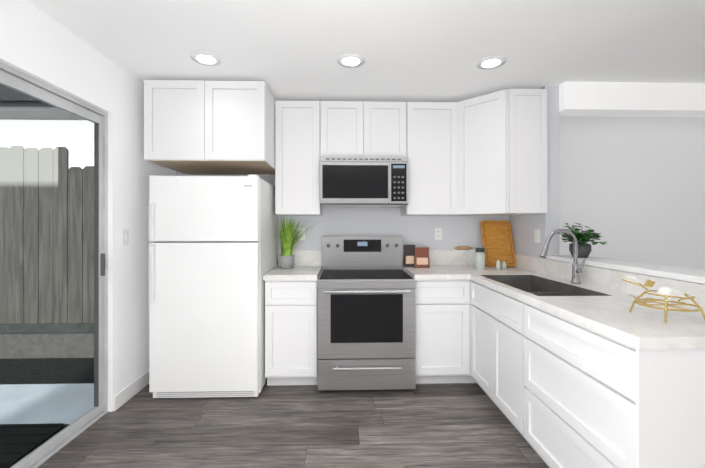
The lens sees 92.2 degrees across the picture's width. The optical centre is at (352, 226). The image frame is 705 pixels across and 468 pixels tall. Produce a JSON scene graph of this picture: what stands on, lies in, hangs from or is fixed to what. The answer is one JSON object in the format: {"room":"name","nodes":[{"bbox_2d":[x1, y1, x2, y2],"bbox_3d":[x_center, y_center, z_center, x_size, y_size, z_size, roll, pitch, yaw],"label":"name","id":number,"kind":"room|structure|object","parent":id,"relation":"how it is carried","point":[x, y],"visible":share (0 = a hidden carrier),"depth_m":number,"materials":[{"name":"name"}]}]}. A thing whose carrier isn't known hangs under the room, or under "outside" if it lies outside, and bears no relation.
{"room":"kitchen","nodes":[
{"label":"kitchen","id":0,"kind":"room"},
{"bbox_2d":[0,0,175,411],"bbox_3d":[-1.659,0.122,0.034,0.120,2.530,6.420,0,0,-2],"label":"wall","id":1,"kind":"structure","parent":0,"point":[37,43],"depth_m":2.39,"materials":[{"name":"paint"}]},
{"bbox_2d":[0,62,107,467],"bbox_3d":[-1.694,0.260,1.406,0.095,2.087,1.885,0,0,-2],"label":"door frame","id":2,"kind":"structure","parent":1,"relation":"in","point":[16,80],"depth_m":2.19,"materials":[{"name":"metal"}]},
{"bbox_2d":[122,230,128,245],"bbox_3d":[-1.657,0.082,2.480,0.012,0.115,0.070,0,0,-2],"label":"light switch","id":3,"kind":"object","parent":1,"relation":"attached to","point":[125,237],"visible":1,"depth_m":2.47,"materials":[{"name":"white plastic"}]},
{"bbox_2d":[113,370,148,410],"bbox_3d":[-1.667,1.233,2.798,0.014,0.105,0.888,0,0,-2],"label":"baseboard","id":4,"kind":"structure","parent":1,"relation":"attached to","point":[128,392],"depth_m":2.52,"materials":[{"name":"paint"}]},
{"bbox_2d":[37,380,548,467],"bbox_3d":[1.608,1.335,0.181,6.480,0.105,6.300,0,0,-2],"label":"floor","id":5,"kind":"structure","parent":0,"point":[449,425],"depth_m":2.11,"materials":[{"name":"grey wood"}]},
{"bbox_2d":[148,175,276,397],"bbox_3d":[-1.103,0.452,2.835,0.793,1.666,0.790,0,0,-2],"label":"refrigerator","id":6,"kind":"object","parent":5,"relation":"on","point":[212,254],"visible":0.94,"depth_m":2.49,"materials":[{"name":"metal"}]},
{"bbox_2d":[263,250,321,385],"bbox_3d":[-0.493,0.758,2.955,0.417,1.055,0.638,0,0,-2],"label":"base cabinet","id":7,"kind":"object","parent":5,"relation":"on","point":[291,326],"visible":0.96,"depth_m":2.67,"materials":[{"name":"wood"}]},
{"bbox_2d":[275,216,316,267],"bbox_3d":[-0.468,0.142,3.035,0.459,0.475,0.428,0,0,-2],"label":"grass plant","id":8,"kind":"object","parent":7,"relation":"on","point":[287,237],"visible":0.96,"depth_m":3.06,"materials":[{"name":"plant"}]},
{"bbox_2d":[317,236,415,390],"bbox_3d":[0.101,0.690,2.898,0.756,1.190,0.727,0,0,-2],"label":"range","id":9,"kind":"object","parent":5,"relation":"on","point":[366,286],"visible":1,"depth_m":2.59,"materials":[{"name":"silver metal"}]},
{"bbox_2d":[403,270,477,383],"bbox_3d":[0.715,0.853,2.964,0.471,0.866,0.685,0,0,-2],"label":"base cabinet","id":10,"kind":"object","parent":5,"relation":"on","point":[444,306],"depth_m":2.70,"materials":[{"name":"wood"}]},
{"bbox_2d":[402,266,549,277],"bbox_3d":[1.012,0.400,2.981,1.067,0.040,0.667,0,0,-2],"label":"countertop","id":11,"kind":"structure","parent":10,"relation":"on","point":[434,271],"depth_m":2.85,"materials":[{"name":"white stone"}]},
{"bbox_2d":[403,245,429,267],"bbox_3d":[0.593,0.277,3.151,0.220,0.205,0.130,0,0,-2],"label":"pouches","id":12,"kind":"object","parent":11,"relation":"on","point":[415,256],"visible":1,"depth_m":3.11,"materials":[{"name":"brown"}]},
{"bbox_2d":[454,246,471,249],"bbox_3d":[1.079,0.213,3.300,0.170,0.033,0.034,0,0,-2],"label":"roller","id":13,"kind":"object","parent":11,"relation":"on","point":[463,247],"visible":0.96,"depth_m":3.29,"materials":[{"name":"brown wood"}]},
{"bbox_2d":[475,248,484,268],"bbox_3d":[1.136,0.287,3.020,0.088,0.185,0.087,0,0,-2],"label":"storage jar","id":14,"kind":"object","parent":11,"relation":"on","point":[479,258],"visible":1,"depth_m":2.99,"materials":[{"name":"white glass"}]},
{"bbox_2d":[480,220,515,266],"bbox_3d":[1.371,0.161,3.198,0.288,0.433,0.141,0,0,-2],"label":"cutting board","id":15,"kind":"object","parent":11,"relation":"on","point":[497,239],"visible":1,"depth_m":3.19,"materials":[{"name":"brown wood"}]},
{"bbox_2d":[496,259,502,268],"bbox_3d":[1.287,0.335,2.994,0.040,0.089,0.039,0,0,-2],"label":"bottle","id":16,"kind":"object","parent":11,"relation":"on","point":[498,265],"depth_m":2.98,"materials":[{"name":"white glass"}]},
{"bbox_2d":[503,260,506,268],"bbox_3d":[1.346,0.340,3.012,0.040,0.079,0.039,0,0,-2],"label":"bottle","id":17,"kind":"object","parent":11,"relation":"on","point":[504,261],"depth_m":3.00,"materials":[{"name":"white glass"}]},
{"bbox_2d":[474,306,525,439],"bbox_3d":[1.257,0.963,2.269,0.617,0.644,0.849,0,0,-2],"label":"base cabinet","id":18,"kind":"object","parent":5,"relation":"on","point":[499,349],"depth_m":2.18,"materials":[{"name":"wood"}]},
{"bbox_2d":[539,229,584,283],"bbox_3d":[1.373,0.198,2.226,0.270,0.362,0.091,0,0,-2],"label":"faucet","id":19,"kind":"object","parent":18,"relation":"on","point":[577,271],"visible":1,"depth_m":2.23,"materials":[{"name":"silver metal"}]},
{"bbox_2d":[526,302,704,467],"bbox_3d":[1.277,0.851,1.507,0.617,0.866,0.676,0,0,-2],"label":"base cabinet","id":20,"kind":"object","parent":5,"relation":"on","point":[557,366],"depth_m":1.30,"materials":[{"name":"wood"}]},
{"bbox_2d":[526,294,704,345],"bbox_3d":[1.275,0.398,1.503,0.622,0.040,0.688,0,0,-2],"label":"countertop","id":21,"kind":"structure","parent":20,"relation":"on","point":[643,326],"depth_m":1.41,"materials":[{"name":"white stone"}]},
{"bbox_2d":[622,274,704,322],"bbox_3d":[1.277,0.294,1.411,0.336,0.160,0.329,0,0,-2],"label":"decor","id":22,"kind":"object","parent":21,"relation":"on","point":[666,295],"visible":1,"depth_m":1.37,"materials":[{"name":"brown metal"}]},
{"bbox_2d":[27,0,704,102],"bbox_3d":[1.623,-1.172,0.184,6.690,0.060,6.540,0,0,-2],"label":"ceiling","id":23,"kind":"structure","parent":0,"point":[407,50],"depth_m":2.09,"materials":[{"name":"paint"}]},
{"bbox_2d":[190,51,220,65],"bbox_3d":[-0.994,-1.135,2.304,0.194,0.008,0.194,0,0,-2],"label":"recessed light","id":24,"kind":"object","parent":23,"relation":"in","point":[205,58],"visible":1,"depth_m":2.29,"materials":[{"name":"paint"}]},
{"bbox_2d":[337,53,364,67],"bbox_3d":[-0.011,-1.135,2.330,0.194,0.008,0.194,0,0,-2],"label":"recessed light","id":25,"kind":"object","parent":23,"relation":"in","point":[350,60],"visible":1,"depth_m":2.32,"materials":[{"name":"paint"}]},
{"bbox_2d":[476,55,505,68],"bbox_3d":[0.964,-1.135,2.357,0.194,0.008,0.194,0,0,-2],"label":"recessed light","id":26,"kind":"object","parent":23,"relation":"in","point":[492,62],"visible":1,"depth_m":2.34,"materials":[{"name":"paint"}]},
{"bbox_2d":[176,116,704,269],"bbox_3d":[1.536,0.126,3.392,6.690,2.530,0.120,0,0,-2],"label":"wall","id":27,"kind":"structure","parent":0,"point":[632,189],"depth_m":3.36,"materials":[{"name":"paint"}]},
{"bbox_2d":[144,80,274,173],"bbox_3d":[-1.132,-0.803,2.915,0.910,0.608,0.687,0,0,-2],"label":"upper cabinet","id":28,"kind":"object","parent":27,"relation":"attached to","point":[206,127],"visible":0.96,"depth_m":2.58,"materials":[{"name":"white wood"}]},
{"bbox_2d":[275,101,321,215],"bbox_3d":[-0.483,-0.599,3.114,0.389,0.992,0.324,0,0,-2],"label":"upper cabinet","id":29,"kind":"object","parent":27,"relation":"attached to","point":[297,158],"visible":0.96,"depth_m":2.96,"materials":[{"name":"white wood"}]},
{"bbox_2d":[298,228,304,239],"bbox_3d":[-0.491,0.076,3.271,0.070,0.114,0.010,0,0,-2],"label":"electrical outlet","id":30,"kind":"object","parent":27,"relation":"attached to","point":[303,237],"visible":0.65,"depth_m":3.27,"materials":[{"name":"white plastic"}]},
{"bbox_2d":[320,101,405,156],"bbox_3d":[0.093,-0.847,3.129,0.760,0.495,0.324,0,0,-2],"label":"upper cabinet","id":31,"kind":"object","parent":27,"relation":"attached to","point":[362,128],"visible":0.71,"depth_m":2.97,"materials":[{"name":"white wood"}]},
{"bbox_2d":[320,156,407,206],"bbox_3d":[0.094,-0.389,3.088,0.754,0.413,0.401,0,0,-2],"label":"over-the-range microwave","id":32,"kind":"object","parent":31,"relation":"attached to","point":[359,181],"visible":1,"depth_m":2.89,"materials":[{"name":"silver metal"}]},
{"bbox_2d":[401,102,456,215],"bbox_3d":[0.701,-0.599,3.146,0.453,0.992,0.324,0,0,-2],"label":"upper cabinet","id":33,"kind":"object","parent":27,"relation":"attached to","point":[431,141],"visible":1,"depth_m":2.99,"materials":[{"name":"white wood"}]},
{"bbox_2d":[435,228,441,239],"bbox_3d":[0.838,0.076,3.307,0.070,0.114,0.010,0,0,-2],"label":"electrical outlet","id":34,"kind":"object","parent":27,"relation":"attached to","point":[438,233],"visible":1,"depth_m":3.30,"materials":[{"name":"white plastic"}]},
{"bbox_2d":[402,250,474,265],"bbox_3d":[1.003,0.305,3.304,1.067,0.150,0.022,0,0,-2],"label":"backsplash","id":35,"kind":"structure","parent":27,"relation":"attached to","point":[436,257],"depth_m":3.29,"materials":[{"name":"white stone"}]},
{"bbox_2d":[449,89,546,215],"bbox_3d":[1.234,-0.599,3.006,0.624,0.992,0.631,0,0,-2],"label":"upper cabinet","id":36,"kind":"object","parent":27,"relation":"attached to","point":[501,152],"visible":1,"depth_m":2.72,"materials":[{"name":"white wood"}]},
{"bbox_2d":[478,274,529,333],"bbox_3d":[1.001,0.505,2.244,0.006,0.248,0.807,0,0,-2],"label":"drawer front","id":37,"kind":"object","parent":0,"relation":"attached to","point":[508,303],"depth_m":2.14,"materials":[{"name":"white wood"}]},
{"bbox_2d":[509,85,558,257],"bbox_3d":[1.604,0.085,3.033,0.114,2.450,0.600,0,0,-2],"label":"wall","id":38,"kind":"structure","parent":0,"point":[523,227],"depth_m":2.73,"materials":[{"name":"paint"}]},
{"bbox_2d":[534,229,539,242],"bbox_3d":[1.546,0.083,2.842,0.010,0.115,0.070,0,0,-2],"label":"electrical outlet","id":39,"kind":"object","parent":38,"relation":"attached to","point":[536,235],"visible":1,"depth_m":2.83,"materials":[{"name":"white plastic"}]},
{"bbox_2d":[482,254,704,309],"bbox_3d":[1.285,0.445,2.230,0.562,0.368,2.140,0,0,-2],"label":"backsplash","id":40,"kind":"structure","parent":38,"relation":"attached to","point":[593,276],"depth_m":2.15,"materials":[{"name":"white stone"}]},
{"bbox_2d":[559,82,704,116],"bbox_3d":[3.223,-1.031,2.796,3.110,0.218,0.165,0,0,-2],"label":"header beam","id":41,"kind":"structure","parent":0,"point":[627,99],"depth_m":2.69,"materials":[{"name":"paint"}]},
{"bbox_3d":[1.684,0.784,1.937,0.214,1.050,1.594,0,0,-2],"label":"wall","id":42,"kind":"structure","parent":0,"visible":0},
{"bbox_2d":[544,255,704,283],"bbox_3d":[1.689,0.243,1.927,0.264,0.032,1.612,0,0,-2],"label":"cap","id":43,"kind":"object","parent":42,"relation":"on","point":[683,274],"visible":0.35,"depth_m":1.90,"materials":[{"name":"paint"}]},
{"bbox_2d":[558,223,605,257],"bbox_3d":[1.668,0.101,2.481,0.327,0.251,0.357,0,0,-2],"label":"leafy plant","id":44,"kind":"object","parent":43,"relation":"on","point":[584,250],"visible":0.88,"depth_m":2.43,"materials":[{"name":"green plant"}]},
{"label":"outside","id":45,"kind":"structure","parent":0,"visible":0},
{"bbox_2d":[0,383,93,423],"bbox_3d":[-6.121,1.377,-0.558,8.828,0.100,6.640,0,0,-2],"label":"ground","id":46,"kind":"structure","parent":45,"point":[58,415],"depth_m":2.56,"materials":[{"name":"concrete"}]},
{"bbox_2d":[0,423,69,467],"bbox_3d":[-2.156,1.317,1.765,0.600,0.023,0.970,0,0,-2],"label":"doormat","id":47,"kind":"object","parent":46,"relation":"on","point":[22,434],"depth_m":2.09,"materials":[{"name":"black rubber"}]},
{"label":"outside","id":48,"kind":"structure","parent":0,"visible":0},
{"bbox_2d":[0,358,93,384],"bbox_3d":[-6.256,1.387,4.441,8.828,0.090,3.358,0,0,-2],"label":"gravel","id":49,"kind":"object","parent":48,"point":[63,364],"depth_m":3.13,"materials":[{"name":"black gravel"}]},
{"bbox_2d":[0,145,93,358],"bbox_3d":[-6.337,0.259,3.386,8.608,2.160,0.085,0,0,-2],"label":"fence","id":50,"kind":"object","parent":49,"relation":"on","point":[23,227],"depth_m":3.45,"materials":[{"name":"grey wood"}]},
{"bbox_2d":[0,84,93,168],"bbox_3d":[-7.973,-1.137,6.377,11.500,4.899,1.000,0,0,-2],"label":"sky","id":51,"kind":"structure","parent":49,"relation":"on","point":[10,124],"depth_m":6.52,"materials":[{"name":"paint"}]}
]}

